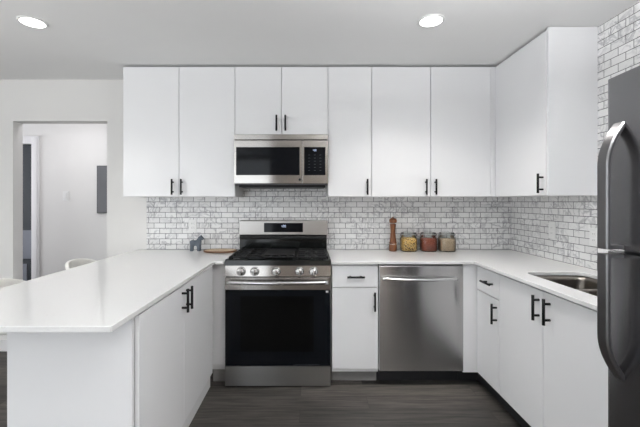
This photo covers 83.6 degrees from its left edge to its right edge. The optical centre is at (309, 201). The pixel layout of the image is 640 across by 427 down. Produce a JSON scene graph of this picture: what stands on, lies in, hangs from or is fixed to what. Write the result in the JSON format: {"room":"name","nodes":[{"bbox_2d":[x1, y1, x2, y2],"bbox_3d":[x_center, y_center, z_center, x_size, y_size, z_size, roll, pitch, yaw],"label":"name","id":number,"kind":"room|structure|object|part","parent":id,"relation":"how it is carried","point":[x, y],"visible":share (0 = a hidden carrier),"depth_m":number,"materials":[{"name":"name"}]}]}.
{"room":"kitchen","nodes":[
{"label":"kitchen","id":0,"kind":"room"},
{"bbox_2d":[23,124,106,276],"bbox_3d":[-3.450,0.124,4.305,4.300,2.440,0.110,0,0,0],"label":"wall","id":1,"kind":"structure","parent":0,"point":[70,154],"depth_m":4.25,"materials":[{"name":"paint"}]},
{"bbox_2d":[23,145,30,280],"bbox_3d":[-3.695,0.327,4.296,0.800,2.015,0.048,0,0,0],"label":"door","id":2,"kind":"structure","parent":1,"relation":"in","point":[26,148],"depth_m":4.28,"materials":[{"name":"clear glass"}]},
{"bbox_3d":[-3.723,1.019,4.277,0.695,0.550,0.009,0,0,0],"label":"kick panel","id":3,"kind":"part","parent":2,"relation":"part of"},
{"bbox_3d":[-3.690,0.514,4.277,0.760,0.340,0.009,0,0,0],"label":"panel","id":4,"kind":"part","parent":2,"relation":"part of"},
{"bbox_2d":[23,136,39,279],"bbox_3d":[-3.695,0.284,4.237,0.986,2.120,0.025,0,0,0],"label":"trim","id":5,"kind":"structure","parent":1,"relation":"attached to","point":[34,141],"depth_m":4.22,"materials":[{"name":"paint"}]},
{"bbox_2d":[63,191,68,200],"bbox_3d":[-2.890,-0.066,4.245,0.072,0.116,0.010,0,0,0],"label":"light switch","id":6,"kind":"object","parent":1,"relation":"attached to","point":[65,193],"visible":1,"depth_m":4.24,"materials":[{"name":"white plastic"}]},
{"bbox_2d":[97,166,106,212],"bbox_3d":[-2.331,-0.142,4.236,0.362,0.563,0.028,0,0,0],"label":"electrical panel","id":7,"kind":"object","parent":1,"relation":"attached to","point":[101,170],"visible":0.44,"depth_m":4.22,"materials":[{"name":"grey metal"}]},
{"bbox_2d":[0,80,509,339],"bbox_3d":[-1.285,0.124,3.271,6.430,2.440,0.118,0,0,0],"label":"wall","id":8,"kind":"structure","parent":0,"point":[133,223],"depth_m":3.21,"materials":[{"name":"paint"}]},
{"bbox_2d":[0,340,6,350],"bbox_3d":[-2.875,1.294,3.213,3.250,0.100,0.014,0,0,0],"label":"baseboard","id":9,"kind":"structure","parent":8,"relation":"attached to","point":[3,343],"depth_m":3.21,"materials":[{"name":"paint"}]},
{"bbox_2d":[123,67,242,196],"bbox_3d":[-1.046,-0.559,3.021,0.896,1.043,0.382,0,0,0],"label":"upper cabinet","id":10,"kind":"object","parent":8,"relation":"attached to","point":[179,122],"visible":1,"depth_m":2.87,"materials":[{"name":"white wood"}]},
{"bbox_3d":[-1.271,-0.559,2.880,0.445,1.039,0.019,0,0,0],"label":"door","id":11,"kind":"part","parent":10,"relation":"part of","materials":[{"name":"white wood"}]},
{"bbox_3d":[-1.093,-0.116,2.850,0.014,0.125,0.040,0,0,0],"label":"handle","id":12,"kind":"part","parent":10,"relation":"part of","materials":[{"name":"black metal"}]},
{"bbox_3d":[-1.020,-0.116,2.850,0.014,0.125,0.040,0,0,0],"label":"handle","id":13,"kind":"part","parent":10,"relation":"part of","materials":[{"name":"black metal"}]},
{"bbox_3d":[-0.822,-0.559,2.880,0.445,1.039,0.019,0,0,0],"label":"door","id":14,"kind":"part","parent":10,"relation":"part of","materials":[{"name":"white wood"}]},
{"bbox_2d":[189,219,196,231],"bbox_3d":[-1.048,0.219,3.208,0.072,0.116,0.008,0,0,0],"label":"wall outlet","id":15,"kind":"object","parent":8,"relation":"attached to","point":[192,222],"visible":1,"depth_m":3.21,"materials":[{"name":"white plastic"}]},
{"bbox_2d":[235,67,327,133],"bbox_3d":[-0.225,-0.808,3.021,0.744,0.545,0.382,0,0,0],"label":"upper cabinet","id":16,"kind":"object","parent":8,"relation":"attached to","point":[268,100],"visible":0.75,"depth_m":2.87,"materials":[{"name":"white wood"}]},
{"bbox_3d":[-0.411,-0.808,2.880,0.369,0.541,0.019,0,0,0],"label":"door","id":17,"kind":"part","parent":16,"relation":"part of","materials":[{"name":"white wood"}]},
{"bbox_3d":[-0.263,-0.624,2.850,0.014,0.125,0.040,0,0,0],"label":"handle","id":18,"kind":"part","parent":16,"relation":"part of","materials":[{"name":"black metal"}]},
{"bbox_2d":[234,134,327,188],"bbox_3d":[-0.225,-0.323,3.014,0.740,0.417,0.394,0,0,0],"label":"microwave oven","id":19,"kind":"object","parent":16,"relation":"attached to","point":[261,161],"visible":1,"depth_m":2.82,"materials":[{"name":"grey metal"}]},
{"bbox_3d":[-0.327,-0.312,2.842,0.536,0.342,0.045,0,0,0],"label":"door","id":20,"kind":"part","parent":19,"relation":"part of","materials":[{"name":"silver metal"}]},
{"bbox_3d":[-0.329,-0.318,2.824,0.501,0.222,0.012,0,0,0],"label":"door glass","id":21,"kind":"part","parent":19,"relation":"part of","materials":[{"name":"black glass"}]},
{"bbox_3d":[0.045,-0.312,2.842,0.202,0.342,0.045,0,0,0],"label":"control panel","id":22,"kind":"part","parent":19,"relation":"part of","materials":[{"name":"silver metal"}]},
{"bbox_3d":[-0.192,-0.624,2.850,0.014,0.125,0.040,0,0,0],"label":"handle","id":23,"kind":"part","parent":16,"relation":"part of","materials":[{"name":"black metal"}]},
{"bbox_3d":[-0.038,-0.808,2.880,0.369,0.541,0.019,0,0,0],"label":"door","id":24,"kind":"part","parent":16,"relation":"part of","materials":[{"name":"white wood"}]},
{"bbox_2d":[147,189,509,248],"bbox_3d":[0.170,0.214,3.216,3.264,0.660,0.008,0,0,0],"label":"tile backsplash","id":25,"kind":"structure","parent":8,"relation":"attached to","point":[353,222],"depth_m":3.21,"materials":[{"name":"tile"}]},
{"bbox_2d":[326,67,370,196],"bbox_3d":[0.324,-0.559,3.021,0.348,1.043,0.382,0,0,0],"label":"upper cabinet","id":26,"kind":"object","parent":8,"relation":"attached to","point":[349,88],"visible":0.98,"depth_m":2.87,"materials":[{"name":"white wood"}]},
{"bbox_3d":[0.461,-0.116,2.850,0.014,0.125,0.040,0,0,0],"label":"handle","id":27,"kind":"part","parent":26,"relation":"part of","materials":[{"name":"black metal"}]},
{"bbox_2d":[371,67,495,196],"bbox_3d":[0.997,-0.559,3.021,0.995,1.043,0.382,0,0,0],"label":"upper cabinet","id":28,"kind":"object","parent":8,"relation":"attached to","point":[433,129],"visible":1,"depth_m":2.87,"materials":[{"name":"white wood"}]},
{"bbox_3d":[0.735,-0.559,2.880,0.469,1.039,0.019,0,0,0],"label":"door","id":29,"kind":"part","parent":28,"relation":"part of","materials":[{"name":"white wood"}]},
{"bbox_3d":[0.930,-0.116,2.850,0.014,0.125,0.040,0,0,0],"label":"handle","id":30,"kind":"part","parent":28,"relation":"part of","materials":[{"name":"black metal"}]},
{"bbox_3d":[1.211,-0.559,2.880,0.475,1.039,0.019,0,0,0],"label":"door","id":31,"kind":"part","parent":28,"relation":"part of","materials":[{"name":"white wood"}]},
{"bbox_2d":[0,351,521,426],"bbox_3d":[-1.825,1.374,0.950,7.550,0.060,8.100,0,0,0],"label":"floor","id":32,"kind":"structure","parent":0,"point":[344,403],"depth_m":2.36,"materials":[{"name":"grey wood"}]},
{"bbox_2d":[0,278,24,334],"bbox_3d":[-1.668,0.903,2.080,0.436,0.886,0.410,0,0,0],"label":"bar stool","id":33,"kind":"object","parent":32,"relation":"on","point":[4,282],"visible":0.16,"depth_m":2.18,"materials":[{"name":"white plastic"}]},
{"bbox_3d":[-1.827,0.570,2.080,0.117,0.220,0.395,0,0,0],"label":"backrest","id":34,"kind":"part","parent":33,"relation":"part of","materials":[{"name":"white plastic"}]},
{"bbox_2d":[65,258,95,269],"bbox_3d":[-1.668,0.903,2.840,0.436,0.886,0.410,0,0,0],"label":"bar stool","id":35,"kind":"object","parent":32,"relation":"on","point":[73,263],"visible":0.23,"depth_m":2.86,"materials":[{"name":"white plastic"}]},
{"bbox_2d":[7,266,212,426],"bbox_3d":[-0.942,0.897,2.327,0.565,0.893,1.754,0,0,0],"label":"base cabinet","id":36,"kind":"object","parent":32,"relation":"on","point":[155,369],"visible":0.82,"depth_m":1.45,"materials":[{"name":"white wood"}]},
{"bbox_3d":[-0.972,0.898,1.459,0.505,0.892,0.018,0,0,0],"label":"panel","id":37,"kind":"part","parent":36,"relation":"part of","materials":[{"name":"white wood"}]},
{"bbox_2d":[0,249,238,331],"bbox_3d":[-1.078,0.441,2.225,0.924,0.021,1.987,0,0,0],"label":"countertop","id":38,"kind":"structure","parent":36,"relation":"on","point":[103,295],"depth_m":1.71,"materials":[{"name":"white stone"}]},
{"bbox_2d":[190,235,203,250],"bbox_3d":[-0.978,0.361,3.110,0.119,0.138,0.036,0,0,0],"label":"horse figurine","id":39,"kind":"object","parent":38,"relation":"on","point":[200,238],"visible":1,"depth_m":3.09,"materials":[{"name":"blue paint"}]},
{"bbox_2d":[203,248,236,252],"bbox_3d":[-0.761,0.421,3.055,0.285,0.017,0.184,0,0,0],"label":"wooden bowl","id":40,"kind":"object","parent":38,"relation":"on","point":[220,250],"visible":0.99,"depth_m":3.04,"materials":[{"name":"brown wood"}]},
{"bbox_3d":[-0.710,0.852,1.735,0.019,0.771,0.526,0,0,0],"label":"door","id":41,"kind":"part","parent":36,"relation":"part of","materials":[{"name":"white wood"}]},
{"bbox_3d":[-0.680,0.544,1.965,0.040,0.128,0.014,0,0,0],"label":"handle","id":42,"kind":"part","parent":36,"relation":"part of","materials":[{"name":"black metal"}]},
{"bbox_3d":[-0.680,0.544,2.033,0.040,0.128,0.014,0,0,0],"label":"handle","id":43,"kind":"part","parent":36,"relation":"part of","materials":[{"name":"black metal"}]},
{"bbox_3d":[-0.710,0.852,2.294,0.019,0.771,0.584,0,0,0],"label":"door","id":44,"kind":"part","parent":36,"relation":"part of","materials":[{"name":"white wood"}]},
{"bbox_2d":[212,264,225,380],"bbox_3d":[-0.910,0.897,2.920,0.586,0.893,0.570,0,0,0],"label":"base cabinet","id":45,"kind":"object","parent":32,"relation":"on","point":[219,276],"visible":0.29,"depth_m":2.63,"materials":[{"name":"white wood"}]},
{"bbox_2d":[225,220,330,385],"bbox_3d":[-0.228,0.755,2.865,0.770,1.178,0.686,0,0,0],"label":"gas range","id":46,"kind":"object","parent":32,"relation":"on","point":[278,281],"visible":1,"depth_m":2.59,"materials":[{"name":"grey metal"}]},
{"bbox_3d":[-0.494,0.506,2.576,0.066,0.066,0.040,0,0,0],"label":"knob","id":47,"kind":"part","parent":46,"relation":"part of","materials":[{"name":"silver metal"}]},
{"bbox_3d":[-0.395,0.506,2.576,0.066,0.066,0.040,0,0,0],"label":"knob","id":48,"kind":"part","parent":46,"relation":"part of","materials":[{"name":"silver metal"}]},
{"bbox_3d":[-0.241,0.506,2.576,0.066,0.066,0.040,0,0,0],"label":"knob","id":49,"kind":"part","parent":46,"relation":"part of","materials":[{"name":"silver metal"}]},
{"bbox_3d":[-0.229,0.580,2.555,0.726,0.028,0.067,0,0,0],"label":"handle","id":50,"kind":"part","parent":46,"relation":"part of","materials":[{"name":"metal"}]},
{"bbox_3d":[-0.229,0.912,2.587,0.760,0.548,0.006,0,0,0],"label":"door glass","id":51,"kind":"part","parent":46,"relation":"part of","materials":[{"name":"black glass"}]},
{"bbox_3d":[-0.229,0.869,2.604,0.766,0.639,0.033,0,0,0],"label":"oven door","id":52,"kind":"part","parent":46,"relation":"part of","materials":[{"name":"black glass"}]},
{"bbox_3d":[-0.229,1.263,2.603,0.766,0.142,0.035,0,0,0],"label":"drawer","id":53,"kind":"part","parent":46,"relation":"part of","materials":[{"name":"silver metal"}]},
{"bbox_2d":[225,248,330,265],"bbox_3d":[-0.229,0.432,2.857,0.768,0.065,0.526,0,0,0],"label":"cooktop","id":54,"kind":"object","parent":46,"relation":"in","point":[244,256],"depth_m":2.65,"materials":[{"name":"metal"}]},
{"bbox_3d":[-0.229,0.503,2.611,0.768,0.075,0.054,0,0,0],"label":"control panel","id":55,"kind":"part","parent":46,"relation":"part of","materials":[{"name":"silver metal"}]},
{"bbox_3d":[-0.227,0.229,3.156,0.768,0.126,0.103,0,0,0],"label":"panel","id":56,"kind":"part","parent":46,"relation":"part of","materials":[{"name":"silver metal"}]},
{"bbox_3d":[-0.073,0.506,2.576,0.066,0.066,0.040,0,0,0],"label":"knob","id":57,"kind":"part","parent":46,"relation":"part of","materials":[{"name":"silver metal"}]},
{"bbox_3d":[0.029,0.506,2.576,0.066,0.066,0.040,0,0,0],"label":"knob","id":58,"kind":"part","parent":46,"relation":"part of","materials":[{"name":"silver metal"}]},
{"bbox_2d":[331,264,377,379],"bbox_3d":[0.332,0.897,2.886,0.337,0.893,0.652,0,0,0],"label":"base cabinet","id":59,"kind":"object","parent":32,"relation":"on","point":[354,287],"visible":0.98,"depth_m":2.60,"materials":[{"name":"white wood"}]},
{"bbox_3d":[0.332,0.543,2.610,0.333,0.154,0.019,0,0,0],"label":"drawer","id":60,"kind":"part","parent":59,"relation":"part of","materials":[{"name":"white wood"}]},
{"bbox_3d":[0.332,0.921,2.610,0.333,0.586,0.019,0,0,0],"label":"door","id":61,"kind":"part","parent":59,"relation":"part of","materials":[{"name":"white wood"}]},
{"bbox_3d":[0.334,0.545,2.580,0.125,0.014,0.040,0,0,0],"label":"handle","id":62,"kind":"part","parent":59,"relation":"part of","materials":[{"name":"black metal"}]},
{"bbox_3d":[0.471,0.722,2.580,0.014,0.135,0.040,0,0,0],"label":"handle","id":63,"kind":"part","parent":59,"relation":"part of","materials":[{"name":"black metal"}]},
{"bbox_2d":[376,264,462,379],"bbox_3d":[0.811,0.899,2.870,0.611,0.890,0.660,0,0,0],"label":"dishwasher","id":64,"kind":"object","parent":32,"relation":"on","point":[420,306],"visible":0.98,"depth_m":2.60,"materials":[{"name":"grey metal"}]},
{"bbox_3d":[0.794,0.558,2.569,0.539,0.027,0.060,0,0,0],"label":"handle","id":65,"kind":"part","parent":64,"relation":"part of","materials":[{"name":"metal"}]},
{"bbox_2d":[458,264,507,410],"bbox_3d":[1.460,0.897,2.750,0.682,0.893,0.924,0,0,0],"label":"base cabinet","id":66,"kind":"object","parent":32,"relation":"on","point":[480,284],"visible":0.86,"depth_m":2.50,"materials":[{"name":"white wood"}]},
{"bbox_2d":[327,249,596,310],"bbox_3d":[0.979,0.441,2.236,1.644,0.021,1.949,0,0,0],"label":"countertop","id":67,"kind":"structure","parent":66,"relation":"on","point":[522,267],"depth_m":2.58,"materials":[{"name":"white stone"}]},
{"bbox_2d":[389,217,396,251],"bbox_3d":[0.725,0.281,3.110,0.067,0.298,0.067,0,0,0],"label":"pepper mill","id":68,"kind":"object","parent":67,"relation":"on","point":[392,244],"visible":1,"depth_m":3.09,"materials":[{"name":"brown wood"}]},
{"bbox_2d":[400,232,416,251],"bbox_3d":[0.859,0.347,3.105,0.148,0.164,0.135,0,0,0],"label":"storage jar","id":69,"kind":"object","parent":67,"relation":"on","point":[407,244],"visible":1,"depth_m":3.05,"materials":[{"name":"clear glass"}]},
{"bbox_2d":[420,232,436,251],"bbox_3d":[1.030,0.347,3.105,0.148,0.164,0.135,0,0,0],"label":"storage jar","id":70,"kind":"object","parent":67,"relation":"on","point":[426,244],"visible":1,"depth_m":3.05,"materials":[{"name":"clear glass"}]},
{"bbox_2d":[438,232,455,251],"bbox_3d":[1.189,0.347,3.105,0.148,0.164,0.135,0,0,0],"label":"storage jar","id":71,"kind":"object","parent":67,"relation":"on","point":[444,244],"visible":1,"depth_m":3.06,"materials":[{"name":"clear glass"}]},
{"bbox_2d":[534,275,596,295],"bbox_3d":[1.485,0.558,1.792,0.368,0.213,0.793,0,0,0],"label":"sink","id":72,"kind":"object","parent":67,"relation":"in","point":[585,284],"visible":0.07,"depth_m":2.18,"materials":[{"name":"metal"}]},
{"bbox_2d":[534,275,596,288],"bbox_3d":[1.485,0.558,1.792,0.368,0.213,0.793,0,0,0],"label":"basin","id":73,"kind":"object","parent":72,"relation":"in","point":[572,281],"depth_m":2.18,"materials":[{"name":"metal"}]},
{"bbox_3d":[1.175,0.849,2.617,0.112,0.791,0.018,0,0,0],"label":"filler panel","id":74,"kind":"part","parent":66,"relation":"part of","materials":[{"name":"white wood"}]},
{"bbox_3d":[1.190,0.547,2.405,0.040,0.014,0.125,0,0,0],"label":"handle","id":75,"kind":"part","parent":66,"relation":"part of","materials":[{"name":"black metal"}]},
{"bbox_3d":[1.220,0.933,2.437,0.019,0.594,0.295,0,0,0],"label":"door","id":76,"kind":"part","parent":66,"relation":"part of","materials":[{"name":"white wood"}]},
{"bbox_3d":[1.220,0.547,2.437,0.019,0.162,0.295,0,0,0],"label":"drawer","id":77,"kind":"part","parent":66,"relation":"part of","materials":[{"name":"white wood"}]},
{"bbox_3d":[1.190,0.727,2.314,0.040,0.130,0.014,0,0,0],"label":"handle","id":78,"kind":"part","parent":66,"relation":"part of","materials":[{"name":"black metal"}]},
{"bbox_2d":[499,275,607,426],"bbox_3d":[1.486,0.897,1.778,0.632,0.893,1.016,0,0,0],"label":"base cabinet","id":79,"kind":"object","parent":32,"relation":"on","point":[553,370],"visible":0.8,"depth_m":1.80,"materials":[{"name":"white wood"}]},
{"bbox_3d":[1.220,0.848,2.070,0.019,0.764,0.426,0,0,0],"label":"door","id":80,"kind":"part","parent":79,"relation":"part of","materials":[{"name":"white wood"}]},
{"bbox_3d":[1.190,0.559,1.887,0.040,0.132,0.014,0,0,0],"label":"handle","id":81,"kind":"part","parent":79,"relation":"part of","materials":[{"name":"black metal"}]},
{"bbox_3d":[1.190,0.557,1.801,0.040,0.132,0.014,0,0,0],"label":"handle","id":82,"kind":"part","parent":79,"relation":"part of","materials":[{"name":"black metal"}]},
{"bbox_3d":[1.220,0.848,1.640,0.019,0.764,0.426,0,0,0],"label":"door","id":83,"kind":"part","parent":79,"relation":"part of","materials":[{"name":"white wood"}]},
{"bbox_2d":[597,66,639,426],"bbox_3d":[1.365,0.459,0.852,0.839,1.771,0.743,0,0,0],"label":"refrigerator","id":84,"kind":"object","parent":32,"relation":"on","point":[618,164],"visible":1,"depth_m":1.14,"materials":[{"name":"silver metal"}]},
{"bbox_3d":[0.980,0.371,1.160,0.068,0.405,0.042,0,0,0],"label":"handle","id":85,"kind":"part","parent":84,"relation":"part of","materials":[{"name":"silver metal"}]},
{"bbox_3d":[0.980,-0.051,1.160,0.068,0.409,0.042,0,0,0],"label":"handle","id":86,"kind":"part","parent":84,"relation":"part of","materials":[{"name":"silver metal"}]},
{"bbox_3d":[1.030,0.711,0.852,0.070,1.087,0.743,0,0,0],"label":"fridge door","id":87,"kind":"part","parent":84,"relation":"part of","materials":[{"name":"silver metal"}]},
{"bbox_3d":[1.030,-0.129,0.852,0.070,0.567,0.743,0,0,0],"label":"freezer door","id":88,"kind":"part","parent":84,"relation":"part of","materials":[{"name":"silver metal"}]},
{"bbox_2d":[0,0,639,79],"bbox_3d":[-1.825,-1.136,0.950,7.550,0.080,8.100,0,0,0],"label":"ceiling","id":89,"kind":"structure","parent":0,"point":[83,39],"depth_m":2.32,"materials":[{"name":"paint"}]},
{"bbox_2d":[16,15,48,28],"bbox_3d":[-1.690,-1.093,2.186,0.160,0.006,0.160,0,0,0],"label":"recessed light","id":90,"kind":"object","parent":89,"relation":"in","point":[33,22],"visible":1,"depth_m":2.18,"materials":[{"name":"white plastic"}]},
{"bbox_2d":[417,14,444,27],"bbox_3d":[0.737,-1.093,2.170,0.160,0.006,0.160,0,0,0],"label":"recessed light","id":91,"kind":"object","parent":89,"relation":"in","point":[431,20],"visible":1,"depth_m":2.16,"materials":[{"name":"white plastic"}]},
{"bbox_2d":[510,1,639,269],"bbox_3d":[1.866,0.124,0.110,0.128,2.440,6.220,0,0,0],"label":"wall","id":92,"kind":"structure","parent":0,"point":[618,36],"depth_m":2.38,"materials":[{"name":"tile"}]},
{"bbox_2d":[496,27,597,196],"bbox_3d":[1.627,-0.566,2.725,0.350,1.055,0.974,0,0,0],"label":"upper cabinet","id":93,"kind":"object","parent":92,"relation":"attached to","point":[547,90],"visible":0.95,"depth_m":2.25,"materials":[{"name":"white wood"}]},
{"bbox_3d":[1.502,-0.559,2.566,0.019,1.039,0.613,0,0,0],"label":"door","id":94,"kind":"part","parent":93,"relation":"part of","materials":[{"name":"white wood"}]},
{"bbox_3d":[1.472,-0.116,2.287,0.040,0.125,0.014,0,0,0],"label":"handle","id":95,"kind":"part","parent":93,"relation":"part of","materials":[{"name":"black metal"}]},
{"bbox_3d":[1.648,-0.566,2.247,0.308,1.055,0.018,0,0,0],"label":"panel","id":96,"kind":"part","parent":93,"relation":"part of","materials":[{"name":"white wood"}]},
{"bbox_2d":[549,223,555,238],"bbox_3d":[1.798,0.216,2.655,0.008,0.116,0.072,0,0,0],"label":"wall outlet","id":97,"kind":"object","parent":92,"relation":"attached to","point":[552,226],"visible":1,"depth_m":2.64,"materials":[{"name":"white plastic"}]},
{"bbox_2d":[589,228,596,246],"bbox_3d":[1.798,0.226,2.262,0.008,0.116,0.072,0,0,0],"label":"wall outlet","id":98,"kind":"object","parent":92,"relation":"attached to","point":[592,231],"visible":0.85,"depth_m":2.26,"materials":[{"name":"white plastic"}]}
]}

